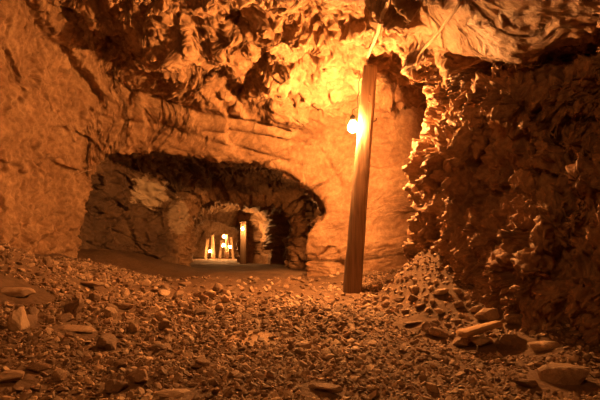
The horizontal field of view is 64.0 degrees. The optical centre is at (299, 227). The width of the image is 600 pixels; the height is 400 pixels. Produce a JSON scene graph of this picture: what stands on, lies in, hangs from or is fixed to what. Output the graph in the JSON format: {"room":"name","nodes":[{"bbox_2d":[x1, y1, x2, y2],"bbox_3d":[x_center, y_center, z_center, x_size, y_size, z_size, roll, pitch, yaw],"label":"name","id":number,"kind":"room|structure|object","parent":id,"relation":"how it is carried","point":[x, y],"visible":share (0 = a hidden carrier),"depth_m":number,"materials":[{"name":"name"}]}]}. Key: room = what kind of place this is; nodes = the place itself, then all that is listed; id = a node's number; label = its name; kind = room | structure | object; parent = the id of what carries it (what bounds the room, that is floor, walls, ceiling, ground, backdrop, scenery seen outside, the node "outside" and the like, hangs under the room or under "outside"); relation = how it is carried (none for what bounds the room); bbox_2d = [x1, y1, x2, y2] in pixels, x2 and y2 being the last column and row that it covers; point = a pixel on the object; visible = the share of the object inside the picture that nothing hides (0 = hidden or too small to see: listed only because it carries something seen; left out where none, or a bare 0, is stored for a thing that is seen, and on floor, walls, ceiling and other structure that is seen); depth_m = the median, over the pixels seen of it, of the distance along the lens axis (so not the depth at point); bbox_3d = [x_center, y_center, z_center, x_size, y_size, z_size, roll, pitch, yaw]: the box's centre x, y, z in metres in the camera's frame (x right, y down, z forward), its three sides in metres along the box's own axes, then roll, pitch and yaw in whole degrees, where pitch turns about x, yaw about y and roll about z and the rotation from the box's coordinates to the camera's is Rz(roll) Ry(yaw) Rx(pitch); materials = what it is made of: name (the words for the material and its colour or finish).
{"room":"underground passage","nodes":[
{"label":"underground passage","id":0,"kind":"room"},
{"bbox_2d":[0,0,206,265],"bbox_3d":[-5.240,-0.973,13.260,4.812,6.752,33.526,0,0,0],"label":"wall","id":1,"kind":"structure","parent":0,"point":[63,109],"depth_m":9.06,"materials":[{"name":"stone"}]},
{"bbox_2d":[193,220,238,256],"bbox_3d":[-5.500,0.700,29.577,5.411,3.800,1.040,0,0,1],"label":"wall","id":2,"kind":"structure","parent":0,"point":[207,228],"depth_m":29.56,"materials":[{"name":"stone"}]},
{"bbox_2d":[0,247,599,399],"bbox_3d":[-1.921,0.939,13.543,9.646,1.722,34.792,0,0,-5],"label":"floor","id":3,"kind":"structure","parent":0,"point":[138,263],"depth_m":4.57,"materials":[{"name":"gravel"}]},
{"bbox_2d":[0,369,24,382],"bbox_3d":[-1.755,0.891,2.909,0.172,0.062,0.209,0,0,-19],"label":"boulder","id":4,"kind":"object","parent":3,"relation":"on","point":[9,375],"visible":1,"depth_m":2.85,"materials":[{"name":"stone"}]},
{"bbox_2d":[7,307,29,331],"bbox_3d":[-2.265,0.741,3.847,0.144,0.208,0.211,0,0,-11],"label":"stone","id":5,"kind":"object","parent":3,"relation":"on","point":[18,320],"visible":0.89,"depth_m":3.79,"materials":[{"name":"stone"}]},
{"bbox_2d":[1,287,35,296],"bbox_3d":[-2.946,0.655,4.915,0.501,0.099,0.246,0,0,-7],"label":"boulder","id":6,"kind":"object","parent":3,"relation":"on","point":[11,291],"visible":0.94,"depth_m":4.84,"materials":[{"name":"stone"}]},
{"bbox_2d":[25,307,37,317],"bbox_3d":[-2.368,0.761,4.241,0.138,0.130,0.123,0,0,29],"label":"stone","id":7,"kind":"object","parent":3,"relation":"on","point":[31,310],"visible":0.57,"depth_m":4.21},
{"bbox_2d":[27,314,37,326],"bbox_3d":[-2.278,0.783,4.032,0.111,0.106,0.180,0,0,-4],"label":"stone","id":8,"kind":"object","parent":3,"relation":"on","point":[32,319],"visible":0.53,"depth_m":4.03,"materials":[{"name":"stone"}]},
{"bbox_2d":[25,362,51,371],"bbox_3d":[-1.702,0.907,3.115,0.166,0.071,0.079,0,0,-1],"label":"boulder","id":9,"kind":"object","parent":3,"relation":"on","point":[37,366],"visible":0.98,"depth_m":3.10,"materials":[{"name":"stone"}]},
{"bbox_2d":[35,272,44,275],"bbox_3d":[-3.061,0.538,5.598,0.128,0.057,0.103,0,0,13],"label":"stone","id":10,"kind":"object","parent":3,"relation":"on","point":[36,273],"visible":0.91,"depth_m":5.57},
{"bbox_2d":[42,256,52,265],"bbox_3d":[-3.281,0.439,6.205,0.125,0.144,0.140,0,0,-2],"label":"stone","id":11,"kind":"object","parent":3,"relation":"on","point":[47,261],"visible":0.7,"depth_m":6.16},
{"bbox_2d":[45,316,54,322],"bbox_3d":[-2.196,0.811,4.222,0.079,0.073,0.066,0,0,-40],"label":"stone","id":12,"kind":"object","parent":3,"relation":"on","point":[49,319],"visible":1,"depth_m":4.21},
{"bbox_2d":[51,369,65,381],"bbox_3d":[-1.510,0.923,2.994,0.080,0.087,0.072,0,0,4],"label":"stone","id":13,"kind":"object","parent":3,"relation":"on","point":[58,375],"visible":0.95,"depth_m":2.97,"materials":[{"name":"stone"}]},
{"bbox_2d":[55,313,73,322],"bbox_3d":[-2.135,0.824,4.357,0.122,0.102,0.149,0,0,32],"label":"stone","id":14,"kind":"object","parent":3,"relation":"on","point":[66,317],"visible":0.91,"depth_m":4.33,"materials":[{"name":"stone"}]},
{"bbox_2d":[64,265,71,271],"bbox_3d":[-3.566,0.627,7.357,0.130,0.112,0.107,0,0,29],"label":"stone","id":15,"kind":"object","parent":3,"relation":"on","point":[66,268],"visible":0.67,"depth_m":7.32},
{"bbox_2d":[65,332,73,337],"bbox_3d":[-1.894,0.881,3.930,0.087,0.059,0.045,0,0,21],"label":"stone","id":16,"kind":"object","parent":3,"relation":"on","point":[67,334],"visible":0.76,"depth_m":3.92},
{"bbox_2d":[63,298,83,314],"bbox_3d":[-2.239,0.786,4.746,0.198,0.193,0.158,0,0,6],"label":"stone","id":17,"kind":"object","parent":3,"relation":"on","point":[75,306],"visible":0.84,"depth_m":4.69,"materials":[{"name":"stone"}]},
{"bbox_2d":[57,324,95,332],"bbox_3d":[-1.931,0.873,4.150,0.317,0.072,0.133,0,0,-24],"label":"boulder","id":18,"kind":"object","parent":3,"relation":"on","point":[68,327],"visible":0.94,"depth_m":4.14,"materials":[{"name":"stone"}]},
{"bbox_2d":[74,293,81,298],"bbox_3d":[-2.424,0.752,5.239,0.092,0.082,0.107,0,0,-7],"label":"stone","id":19,"kind":"object","parent":3,"relation":"on","point":[76,295],"visible":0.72,"depth_m":5.21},
{"bbox_2d":[75,314,80,320],"bbox_3d":[-2.083,0.846,4.502,0.051,0.064,0.090,0,0,-21],"label":"stone","id":20,"kind":"object","parent":3,"relation":"on","point":[77,317],"visible":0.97,"depth_m":4.49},
{"bbox_2d":[76,394,84,399],"bbox_3d":[-1.288,0.993,2.803,0.056,0.043,0.050,0,0,-41],"label":"stone","id":21,"kind":"object","parent":3,"relation":"on","point":[81,396],"visible":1,"depth_m":2.79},
{"bbox_2d":[80,281,102,286],"bbox_3d":[-2.708,0.720,6.186,0.396,0.062,0.168,0,0,14],"label":"boulder","id":22,"kind":"object","parent":3,"relation":"on","point":[86,283],"visible":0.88,"depth_m":6.12,"materials":[{"name":"stone"}]},
{"bbox_2d":[88,293,100,301],"bbox_3d":[-2.318,0.787,5.428,0.137,0.114,0.102,0,0,14],"label":"stone","id":23,"kind":"object","parent":3,"relation":"on","point":[92,296],"visible":0.85,"depth_m":5.40,"materials":[{"name":"stone"}]},
{"bbox_2d":[91,307,99,311],"bbox_3d":[-2.135,0.853,5.003,0.064,0.059,0.088,0,0,8],"label":"stone","id":24,"kind":"object","parent":3,"relation":"on","point":[97,309],"visible":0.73,"depth_m":4.98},
{"bbox_2d":[96,333,116,350],"bbox_3d":[-1.570,0.935,3.889,0.155,0.147,0.203,0,0,-14],"label":"stone","id":25,"kind":"object","parent":3,"relation":"on","point":[105,341],"visible":0.86,"depth_m":3.84,"materials":[{"name":"stone"}]},
{"bbox_2d":[103,319,111,323],"bbox_3d":[-1.852,0.909,4.611,0.077,0.071,0.069,0,0,-1],"label":"stone","id":26,"kind":"object","parent":3,"relation":"on","point":[108,321],"visible":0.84,"depth_m":4.59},
{"bbox_2d":[104,307,117,318],"bbox_3d":[-1.914,0.868,4.877,0.120,0.139,0.204,0,0,-4],"label":"stone","id":27,"kind":"object","parent":3,"relation":"on","point":[109,312],"visible":0.88,"depth_m":4.81,"materials":[{"name":"stone"}]},
{"bbox_2d":[104,303,117,311],"bbox_3d":[-2.003,0.858,5.096,0.150,0.124,0.119,0,0,-38],"label":"stone","id":28,"kind":"object","parent":3,"relation":"on","point":[107,304],"visible":0.47,"depth_m":5.08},
{"bbox_2d":[105,379,127,392],"bbox_3d":[-1.150,0.986,2.985,0.122,0.103,0.130,0,0,23],"label":"stone","id":29,"kind":"object","parent":3,"relation":"on","point":[111,385],"visible":0.96,"depth_m":2.95,"materials":[{"name":"stone"}]},
{"bbox_2d":[116,278,123,283],"bbox_3d":[-2.801,0.829,7.459,0.108,0.124,0.112,0,0,43],"label":"stone","id":30,"kind":"object","parent":3,"relation":"on","point":[119,280],"visible":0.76,"depth_m":7.42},
{"bbox_2d":[113,358,127,367],"bbox_3d":[-1.257,0.959,3.391,0.126,0.069,0.077,0,0,42],"label":"stone","id":31,"kind":"object","parent":3,"relation":"on","point":[121,362],"visible":0.93,"depth_m":3.37,"materials":[{"name":"stone"}]},
{"bbox_2d":[112,302,134,309],"bbox_3d":[-1.986,0.875,5.378,0.212,0.090,0.185,0,0,36],"label":"stone","id":32,"kind":"object","parent":3,"relation":"on","point":[123,306],"visible":0.81,"depth_m":5.33,"materials":[{"name":"stone"}]},
{"bbox_2d":[119,289,129,296],"bbox_3d":[-2.305,0.858,6.306,0.118,0.113,0.139,0,0,43],"label":"stone","id":33,"kind":"object","parent":3,"relation":"on","point":[125,292],"visible":0.87,"depth_m":6.28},
{"bbox_2d":[123,281,132,287],"bbox_3d":[-2.608,0.868,7.279,0.136,0.127,0.203,0,0,1],"label":"stone","id":34,"kind":"object","parent":3,"relation":"on","point":[128,284],"visible":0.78,"depth_m":7.22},
{"bbox_2d":[128,322,139,332],"bbox_3d":[-1.579,0.941,4.551,0.126,0.105,0.091,0,0,21],"label":"stone","id":35,"kind":"object","parent":3,"relation":"on","point":[132,326],"visible":1,"depth_m":4.51,"materials":[{"name":"stone"}]},
{"bbox_2d":[127,369,148,382],"bbox_3d":[-1.037,0.966,3.112,0.174,0.093,0.105,0,0,44],"label":"stone","id":36,"kind":"object","parent":3,"relation":"on","point":[138,375],"visible":0.98,"depth_m":3.08,"materials":[{"name":"stone"}]},
{"bbox_2d":[137,365,148,371],"bbox_3d":[-1.068,0.970,3.260,0.083,0.070,0.072,0,0,-22],"label":"stone","id":37,"kind":"object","parent":3,"relation":"on","point":[145,366],"visible":0.47,"depth_m":3.25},
{"bbox_2d":[142,279,150,286],"bbox_3d":[-2.439,0.886,7.635,0.150,0.155,0.136,0,0,-7],"label":"stone","id":38,"kind":"object","parent":3,"relation":"on","point":[146,282],"visible":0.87,"depth_m":7.58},
{"bbox_2d":[151,318,157,325],"bbox_3d":[-1.505,0.971,4.954,0.068,0.096,0.106,0,0,-24],"label":"stone","id":39,"kind":"object","parent":3,"relation":"on","point":[154,321],"visible":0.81,"depth_m":4.91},
{"bbox_2d":[148,305,161,313],"bbox_3d":[-1.683,0.964,5.545,0.186,0.129,0.124,0,0,-40],"label":"stone","id":40,"kind":"object","parent":3,"relation":"on","point":[156,308],"visible":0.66,"depth_m":5.54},
{"bbox_2d":[146,343,166,349],"bbox_3d":[-1.186,0.987,3.973,0.165,0.061,0.081,0,0,-5],"label":"stone","id":41,"kind":"object","parent":3,"relation":"on","point":[159,345],"visible":0.83,"depth_m":3.94,"materials":[{"name":"stone"}]},
{"bbox_2d":[155,382,161,388],"bbox_3d":[-0.885,0.993,3.016,0.042,0.037,0.040,0,0,31],"label":"stone","id":42,"kind":"object","parent":3,"relation":"on","point":[157,385],"visible":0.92,"depth_m":3.01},
{"bbox_2d":[155,311,166,320],"bbox_3d":[-1.519,0.966,5.224,0.101,0.121,0.118,0,0,19],"label":"stone","id":43,"kind":"object","parent":3,"relation":"on","point":[160,315],"visible":0.74,"depth_m":5.19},
{"bbox_2d":[157,289,170,296],"bbox_3d":[-1.938,0.926,6.780,0.138,0.137,0.248,0,0,24],"label":"stone","id":44,"kind":"object","parent":3,"relation":"on","point":[161,292],"visible":0.8,"depth_m":6.71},
{"bbox_2d":[158,320,171,330],"bbox_3d":[-1.337,0.975,4.757,0.138,0.124,0.133,0,0,-17],"label":"stone","id":45,"kind":"object","parent":3,"relation":"on","point":[163,324],"visible":0.87,"depth_m":4.71,"materials":[{"name":"stone"}]},
{"bbox_2d":[161,283,168,288],"bbox_3d":[-2.194,0.952,7.812,0.113,0.091,0.153,0,0,4],"label":"stone","id":46,"kind":"object","parent":3,"relation":"on","point":[164,285],"visible":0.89,"depth_m":7.76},
{"bbox_2d":[163,328,173,334],"bbox_3d":[-1.247,0.990,4.568,0.114,0.071,0.071,0,0,43],"label":"stone","id":47,"kind":"object","parent":3,"relation":"on","point":[167,331],"visible":0.86,"depth_m":4.54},
{"bbox_2d":[156,389,190,397],"bbox_3d":[-0.735,0.962,2.785,0.198,0.034,0.094,0,0,-17],"label":"boulder","id":48,"kind":"object","parent":3,"relation":"on","point":[177,393],"visible":0.99,"depth_m":2.78,"materials":[{"name":"stone"}]},
{"bbox_2d":[172,290,183,299],"bbox_3d":[-1.702,0.946,6.676,0.185,0.149,0.144,0,0,-44],"label":"stone","id":49,"kind":"object","parent":3,"relation":"on","point":[179,294],"visible":0.8,"depth_m":6.63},
{"bbox_2d":[178,301,188,308],"bbox_3d":[-1.452,0.988,6.050,0.143,0.119,0.150,0,0,-39],"label":"stone","id":50,"kind":"object","parent":3,"relation":"on","point":[184,304],"visible":0.69,"depth_m":6.03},
{"bbox_2d":[178,281,190,285],"bbox_3d":[-1.983,0.959,8.251,0.172,0.076,0.206,0,0,44],"label":"stone","id":51,"kind":"object","parent":3,"relation":"on","point":[188,283],"visible":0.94,"depth_m":8.20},
{"bbox_2d":[183,308,191,314],"bbox_3d":[-1.317,0.987,5.609,0.098,0.105,0.091,0,0,-39],"label":"stone","id":52,"kind":"object","parent":3,"relation":"on","point":[186,311],"visible":0.8,"depth_m":5.57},
{"bbox_2d":[187,383,197,386],"bbox_3d":[-0.668,0.976,2.990,0.067,0.031,0.035,0,0,-17],"label":"stone","id":53,"kind":"object","parent":3,"relation":"on","point":[188,384],"visible":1,"depth_m":2.98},
{"bbox_2d":[192,307,204,316],"bbox_3d":[-1.149,0.965,5.435,0.151,0.131,0.113,0,0,-25],"label":"stone","id":54,"kind":"object","parent":3,"relation":"on","point":[199,311],"visible":0.76,"depth_m":5.40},
{"bbox_2d":[194,354,205,360],"bbox_3d":[-0.749,0.984,3.608,0.065,0.053,0.083,0,0,39],"label":"stone","id":55,"kind":"object","parent":3,"relation":"on","point":[203,355],"visible":0.48,"depth_m":3.60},
{"bbox_2d":[195,358,209,365],"bbox_3d":[-0.701,0.976,3.476,0.127,0.049,0.072,0,0,11],"label":"stone","id":56,"kind":"object","parent":3,"relation":"on","point":[204,362],"visible":0.98,"depth_m":3.46,"materials":[{"name":"stone"}]},
{"bbox_2d":[199,294,208,302],"bbox_3d":[-1.278,0.947,6.445,0.094,0.125,0.179,0,0,-44],"label":"stone","id":57,"kind":"object","parent":3,"relation":"on","point":[204,298],"visible":0.9,"depth_m":6.39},
{"bbox_2d":[204,238,208,258],"bbox_3d":[-5.059,1.131,26.005,0.296,1.187,0.213,0,0,0],"label":"post","id":58,"kind":"object","parent":3,"relation":"on","point":[207,239],"visible":0.98,"depth_m":25.92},
{"bbox_2d":[203,290,215,297],"bbox_3d":[-1.280,0.950,6.779,0.186,0.140,0.128,0,0,-24],"label":"stone","id":59,"kind":"object","parent":3,"relation":"on","point":[211,294],"visible":0.73,"depth_m":6.73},
{"bbox_2d":[210,235,214,258],"bbox_3d":[-4.629,1.031,25.500,0.256,1.330,0.212,0,0,0],"label":"post","id":60,"kind":"object","parent":3,"relation":"on","point":[212,236],"visible":0.95,"depth_m":25.41,"materials":[{"name":"wood"}]},
{"bbox_2d":[208,387,219,394],"bbox_3d":[-0.514,0.963,2.834,0.076,0.055,0.062,0,0,37],"label":"stone","id":61,"kind":"object","parent":3,"relation":"on","point":[214,390],"visible":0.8,"depth_m":2.82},
{"bbox_2d":[212,283,223,292],"bbox_3d":[-1.266,0.931,7.429,0.181,0.188,0.224,0,0,-14],"label":"stone","id":62,"kind":"object","parent":3,"relation":"on","point":[217,286],"visible":0.81,"depth_m":7.34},
{"bbox_2d":[214,303,223,310],"bbox_3d":[-1.008,0.991,5.959,0.114,0.110,0.141,0,0,-28],"label":"stone","id":63,"kind":"object","parent":3,"relation":"on","point":[219,306],"visible":0.94,"depth_m":5.91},
{"bbox_2d":[218,240,222,258],"bbox_3d":[-4.462,1.221,27.004,0.271,1.097,0.197,0,0,0],"label":"post","id":64,"kind":"object","parent":3,"relation":"on","point":[221,241],"visible":0.96,"depth_m":26.92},
{"bbox_2d":[219,294,230,302],"bbox_3d":[-0.992,0.945,6.391,0.125,0.136,0.214,0,0,29],"label":"stone","id":65,"kind":"object","parent":3,"relation":"on","point":[224,298],"visible":0.95,"depth_m":6.33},
{"bbox_2d":[222,290,230,295],"bbox_3d":[-1.075,0.958,7.055,0.127,0.105,0.084,0,0,1],"label":"stone","id":66,"kind":"object","parent":3,"relation":"on","point":[226,292],"visible":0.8,"depth_m":7.02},
{"bbox_2d":[225,234,228,258],"bbox_3d":[-3.815,0.990,25.006,0.212,1.362,0.206,0,0,0],"label":"post","id":67,"kind":"object","parent":3,"relation":"on","point":[226,235],"visible":0.96,"depth_m":24.92,"materials":[{"name":"wood"}]},
{"bbox_2d":[230,237,234,258],"bbox_3d":[-3.739,1.121,26.505,0.290,1.254,0.192,0,0,0],"label":"post","id":68,"kind":"object","parent":3,"relation":"on","point":[231,238],"visible":0.98,"depth_m":26.42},
{"bbox_2d":[234,385,241,390],"bbox_3d":[-0.377,0.977,2.925,0.045,0.047,0.075,0,0,-36],"label":"stone","id":69,"kind":"object","parent":3,"relation":"on","point":[237,387],"visible":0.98,"depth_m":2.90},
{"bbox_2d":[240,222,246,263],"bbox_3d":[-2.361,0.633,20.004,0.302,1.795,0.339,0,0,0],"label":"post","id":70,"kind":"object","parent":3,"relation":"on","point":[243,233],"visible":0.95,"depth_m":19.86,"materials":[{"name":"wood"}]},
{"bbox_2d":[242,312,251,319],"bbox_3d":[-0.585,0.980,5.245,0.138,0.097,0.094,0,0,34],"label":"stone","id":71,"kind":"object","parent":3,"relation":"on","point":[247,316],"visible":0.81,"depth_m":5.23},
{"bbox_2d":[292,321,299,325],"bbox_3d":[-0.033,0.996,4.998,0.080,0.061,0.078,0,0,42],"label":"stone","id":72,"kind":"object","parent":3,"relation":"on","point":[297,323],"visible":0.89,"depth_m":4.97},
{"bbox_2d":[0,243,599,399],"bbox_3d":[-0.980,0.599,6.011,6.978,0.981,7.509,0,0,0],"label":"gravel","id":73,"kind":"object","parent":3,"relation":"on","point":[255,374],"visible":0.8,"depth_m":3.84,"materials":[{"name":"gravel"}]},
{"bbox_2d":[295,342,311,348],"bbox_3d":[0.027,1.014,4.151,0.147,0.054,0.080,0,0,-2],"label":"stone","id":74,"kind":"object","parent":3,"relation":"on","point":[306,345],"visible":0.96,"depth_m":4.13,"materials":[{"name":"stone"}]},
{"bbox_2d":[299,359,307,367],"bbox_3d":[0.020,0.957,3.373,0.062,0.068,0.070,0,0,39],"label":"stone","id":75,"kind":"object","parent":3,"relation":"on","point":[303,364],"visible":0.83,"depth_m":3.35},
{"bbox_2d":[308,383,342,393],"bbox_3d":[0.152,0.973,2.922,0.226,0.047,0.086,0,0,20],"label":"boulder","id":76,"kind":"object","parent":3,"relation":"on","point":[325,387],"visible":0.98,"depth_m":2.90,"materials":[{"name":"stone"}]},
{"bbox_2d":[328,334,337,337],"bbox_3d":[0.314,1.030,4.565,0.099,0.045,0.058,0,0,11],"label":"stone","id":77,"kind":"object","parent":3,"relation":"on","point":[331,335],"visible":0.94,"depth_m":4.56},
{"bbox_2d":[340,300,354,304],"bbox_3d":[0.647,1.006,6.494,0.244,0.046,0.123,0,0,-40],"label":"stone","id":78,"kind":"object","parent":3,"relation":"on","point":[346,301],"visible":0.9,"depth_m":6.47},
{"bbox_2d":[351,376,359,381],"bbox_3d":[0.360,0.997,3.171,0.068,0.034,0.054,0,0,39],"label":"stone","id":79,"kind":"object","parent":3,"relation":"on","point":[354,378],"visible":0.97,"depth_m":3.15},
{"bbox_2d":[343,65,376,293],"bbox_3d":[0.919,-0.709,7.343,0.524,3.529,0.242,0,0,0],"label":"timber post","id":80,"kind":"object","parent":3,"relation":"on","point":[353,271],"visible":0.97,"depth_m":7.25,"materials":[{"name":"wood"}]},
{"bbox_2d":[348,70,360,131],"bbox_3d":[0.825,-1.925,7.256,0.203,0.962,0.160,0,0,0],"label":"lamp","id":81,"kind":"object","parent":80,"relation":"hanging from","point":[352,127],"visible":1,"depth_m":7.22,"materials":[{"name":"beige"}]},
{"bbox_2d":[350,115,355,120],"bbox_3d":[0.797,-1.660,7.250,0.089,0.101,0.089,0,0,0],"label":"socket","id":82,"kind":"object","parent":81,"relation":"attached to","point":[352,118],"depth_m":7.21,"materials":[{"name":"black rubber"}]},
{"bbox_2d":[368,340,376,346],"bbox_3d":[0.636,1.017,4.211,0.086,0.053,0.111,0,0,9],"label":"stone","id":83,"kind":"object","parent":3,"relation":"on","point":[372,342],"visible":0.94,"depth_m":4.19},
{"bbox_2d":[381,299,390,307],"bbox_3d":[1.083,0.955,6.010,0.097,0.108,0.178,0,0,34],"label":"stone","id":84,"kind":"object","parent":3,"relation":"on","point":[386,303],"visible":0.85,"depth_m":5.98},
{"bbox_2d":[382,295,389,300],"bbox_3d":[1.117,0.914,6.193,0.115,0.114,0.102,0,0,19],"label":"stone","id":85,"kind":"object","parent":3,"relation":"on","point":[384,297],"visible":0.73,"depth_m":6.17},
{"bbox_2d":[393,297,404,302],"bbox_3d":[1.206,0.869,5.780,0.143,0.083,0.154,0,0,39],"label":"stone","id":86,"kind":"object","parent":3,"relation":"on","point":[399,299],"visible":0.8,"depth_m":5.75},
{"bbox_2d":[401,309,409,314],"bbox_3d":[1.141,0.919,5.212,0.094,0.071,0.055,0,0,-17],"label":"stone","id":87,"kind":"object","parent":3,"relation":"on","point":[405,311],"visible":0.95,"depth_m":5.19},
{"bbox_2d":[403,320,422,324],"bbox_3d":[1.182,0.976,4.936,0.275,0.039,0.087,0,0,-15],"label":"stone","id":88,"kind":"object","parent":3,"relation":"on","point":[419,321],"visible":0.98,"depth_m":4.90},
{"bbox_2d":[408,294,417,301],"bbox_3d":[1.289,0.806,5.452,0.119,0.118,0.132,0,0,-15],"label":"stone","id":89,"kind":"object","parent":3,"relation":"on","point":[412,297],"visible":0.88,"depth_m":5.40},
{"bbox_2d":[408,285,418,293],"bbox_3d":[1.333,0.720,5.627,0.124,0.110,0.120,0,0,-25],"label":"stone","id":90,"kind":"object","parent":3,"relation":"on","point":[413,289],"visible":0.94,"depth_m":5.58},
{"bbox_2d":[409,339,419,344],"bbox_3d":[0.996,1.003,4.202,0.104,0.060,0.057,0,0,-34],"label":"stone","id":91,"kind":"object","parent":3,"relation":"on","point":[413,342],"visible":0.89,"depth_m":4.18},
{"bbox_2d":[414,303,424,308],"bbox_3d":[1.304,0.847,5.202,0.120,0.073,0.094,0,0,-19],"label":"stone","id":92,"kind":"object","parent":3,"relation":"on","point":[417,306],"visible":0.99,"depth_m":5.17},
{"bbox_2d":[416,347,426,351],"bbox_3d":[1.002,1.006,3.958,0.092,0.045,0.065,0,0,21],"label":"stone","id":93,"kind":"object","parent":3,"relation":"on","point":[419,349],"visible":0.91,"depth_m":3.94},
{"bbox_2d":[418,374,427,380],"bbox_3d":[0.836,1.011,3.251,0.061,0.069,0.105,0,0,18],"label":"stone","id":94,"kind":"object","parent":3,"relation":"on","point":[423,377],"visible":0.96,"depth_m":3.21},
{"bbox_2d":[420,320,437,333],"bbox_3d":[1.277,0.971,4.679,0.202,0.144,0.126,0,0,-41],"label":"stone","id":95,"kind":"object","parent":3,"relation":"on","point":[427,324],"visible":0.7,"depth_m":4.64,"materials":[{"name":"stone"}]},
{"bbox_2d":[426,382,438,392],"bbox_3d":[0.837,1.010,3.039,0.083,0.061,0.062,0,0,26],"label":"stone","id":96,"kind":"object","parent":3,"relation":"on","point":[431,387],"visible":0.99,"depth_m":3.02,"materials":[{"name":"stone"}]},
{"bbox_2d":[431,319,440,324],"bbox_3d":[1.378,0.948,4.832,0.075,0.065,0.105,0,0,-40],"label":"stone","id":97,"kind":"object","parent":3,"relation":"on","point":[436,321],"visible":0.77,"depth_m":4.81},
{"bbox_2d":[429,326,448,337],"bbox_3d":[1.307,0.987,4.525,0.181,0.115,0.123,0,0,33],"label":"stone","id":98,"kind":"object","parent":3,"relation":"on","point":[438,332],"visible":0.94,"depth_m":4.49,"materials":[{"name":"stone"}]},
{"bbox_2d":[434,308,444,313],"bbox_3d":[1.449,0.862,4.990,0.117,0.055,0.116,0,0,14],"label":"stone","id":99,"kind":"object","parent":3,"relation":"on","point":[437,310],"visible":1,"depth_m":4.94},
{"bbox_2d":[431,288,448,294],"bbox_3d":[1.527,0.693,5.236,0.163,0.080,0.150,0,0,-3],"label":"stone","id":100,"kind":"object","parent":3,"relation":"on","point":[445,290],"visible":1,"depth_m":5.20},
{"bbox_2d":[447,333,456,338],"bbox_3d":[1.399,0.993,4.405,0.094,0.047,0.050,0,0,35],"label":"stone","id":101,"kind":"object","parent":3,"relation":"on","point":[450,335],"visible":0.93,"depth_m":4.40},
{"bbox_2d":[453,288,461,293],"bbox_3d":[1.678,0.684,5.135,0.076,0.085,0.109,0,0,-35],"label":"stone","id":102,"kind":"object","parent":3,"relation":"on","point":[456,290],"visible":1,"depth_m":5.11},
{"bbox_2d":[454,319,461,324],"bbox_3d":[1.536,0.916,4.668,0.060,0.062,0.070,0,0,-29],"label":"stone","id":103,"kind":"object","parent":3,"relation":"on","point":[456,321],"visible":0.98,"depth_m":4.65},
{"bbox_2d":[453,300,463,307],"bbox_3d":[1.633,0.787,4.963,0.110,0.089,0.104,0,0,-11],"label":"stone","id":104,"kind":"object","parent":3,"relation":"on","point":[458,304],"visible":1,"depth_m":4.92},
{"bbox_2d":[452,337,473,346],"bbox_3d":[1.412,0.984,4.144,0.167,0.106,0.141,0,0,32],"label":"stone","id":105,"kind":"object","parent":3,"relation":"on","point":[458,341],"visible":0.84,"depth_m":4.10,"materials":[{"name":"stone"}]},
{"bbox_2d":[468,306,482,312],"bbox_3d":[1.754,0.809,4.791,0.138,0.073,0.085,0,0,14],"label":"stone","id":106,"kind":"object","parent":3,"relation":"on","point":[474,309],"visible":0.89,"depth_m":4.77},
{"bbox_2d":[467,336,492,345],"bbox_3d":[1.531,0.956,4.055,0.267,0.097,0.138,0,0,-4],"label":"boulder","id":107,"kind":"object","parent":3,"relation":"on","point":[477,340],"visible":0.93,"depth_m":4.01,"materials":[{"name":"stone"}]},
{"bbox_2d":[456,321,502,337],"bbox_3d":[1.521,0.851,4.056,0.375,0.135,0.153,0,0,-17],"label":"wooden board","id":108,"kind":"object","parent":107,"relation":"on","point":[471,331],"visible":1,"depth_m":4.01,"materials":[{"name":"wood"}]},
{"bbox_2d":[474,308,498,320],"bbox_3d":[1.783,0.824,4.577,0.205,0.127,0.138,0,0,-1],"label":"stone","id":109,"kind":"object","parent":3,"relation":"on","point":[486,314],"visible":1,"depth_m":4.53,"materials":[{"name":"stone"}]},
{"bbox_2d":[494,333,526,349],"bbox_3d":[1.739,0.941,3.902,0.314,0.160,0.135,0,0,6],"label":"boulder","id":110,"kind":"object","parent":3,"relation":"on","point":[506,341],"visible":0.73,"depth_m":3.88,"materials":[{"name":"stone"}]},
{"bbox_2d":[504,314,522,324],"bbox_3d":[1.924,0.814,4.282,0.210,0.104,0.109,0,1,-3],"label":"boulder","id":111,"kind":"object","parent":3,"relation":"on","point":[513,319],"visible":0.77,"depth_m":4.24,"materials":[{"name":"stone"}]},
{"bbox_2d":[512,379,537,387],"bbox_3d":[1.456,1.001,3.101,0.140,0.071,0.128,0,0,-41],"label":"boulder","id":112,"kind":"object","parent":3,"relation":"on","point":[528,383],"visible":0.98,"depth_m":3.06,"materials":[{"name":"stone"}]},
{"bbox_2d":[527,341,559,351],"bbox_3d":[1.897,0.931,3.725,0.234,0.108,0.114,0,0,16],"label":"boulder","id":113,"kind":"object","parent":3,"relation":"on","point":[536,346],"visible":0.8,"depth_m":3.70,"materials":[{"name":"stone"}]},
{"bbox_2d":[537,363,589,384],"bbox_3d":[1.743,0.989,3.177,0.248,0.167,0.274,0,0,-37],"label":"boulder","id":114,"kind":"object","parent":3,"relation":"on","point":[554,373],"visible":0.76,"depth_m":3.12,"materials":[{"name":"stone"}]},
{"bbox_2d":[69,0,546,230],"bbox_3d":[-2.355,-2.135,13.256,9.431,4.533,33.537,0,0,0],"label":"ceiling","id":115,"kind":"structure","parent":0,"point":[251,103],"depth_m":8.03,"materials":[{"name":"stone"}]},
{"bbox_2d":[365,0,389,61],"bbox_3d":[0.945,-2.384,5.932,0.102,0.502,2.929,0,0,4],"label":"cable","id":116,"kind":"object","parent":115,"relation":"attached to","point":[387,4],"visible":0.96,"depth_m":5.61,"materials":[{"name":"plastic"}]},
{"bbox_2d":[416,0,461,64],"bbox_3d":[1.478,-2.060,5.079,0.150,0.333,2.078,0,0,4],"label":"cable","id":117,"kind":"object","parent":115,"relation":"attached to","point":[459,2],"visible":1,"depth_m":5.23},
{"bbox_2d":[236,0,599,346],"bbox_3d":[-0.425,-0.074,13.262,6.974,4.950,33.555,0,0,0],"label":"wall","id":118,"kind":"structure","parent":0,"point":[499,170],"depth_m":4.74,"materials":[{"name":"stone"}]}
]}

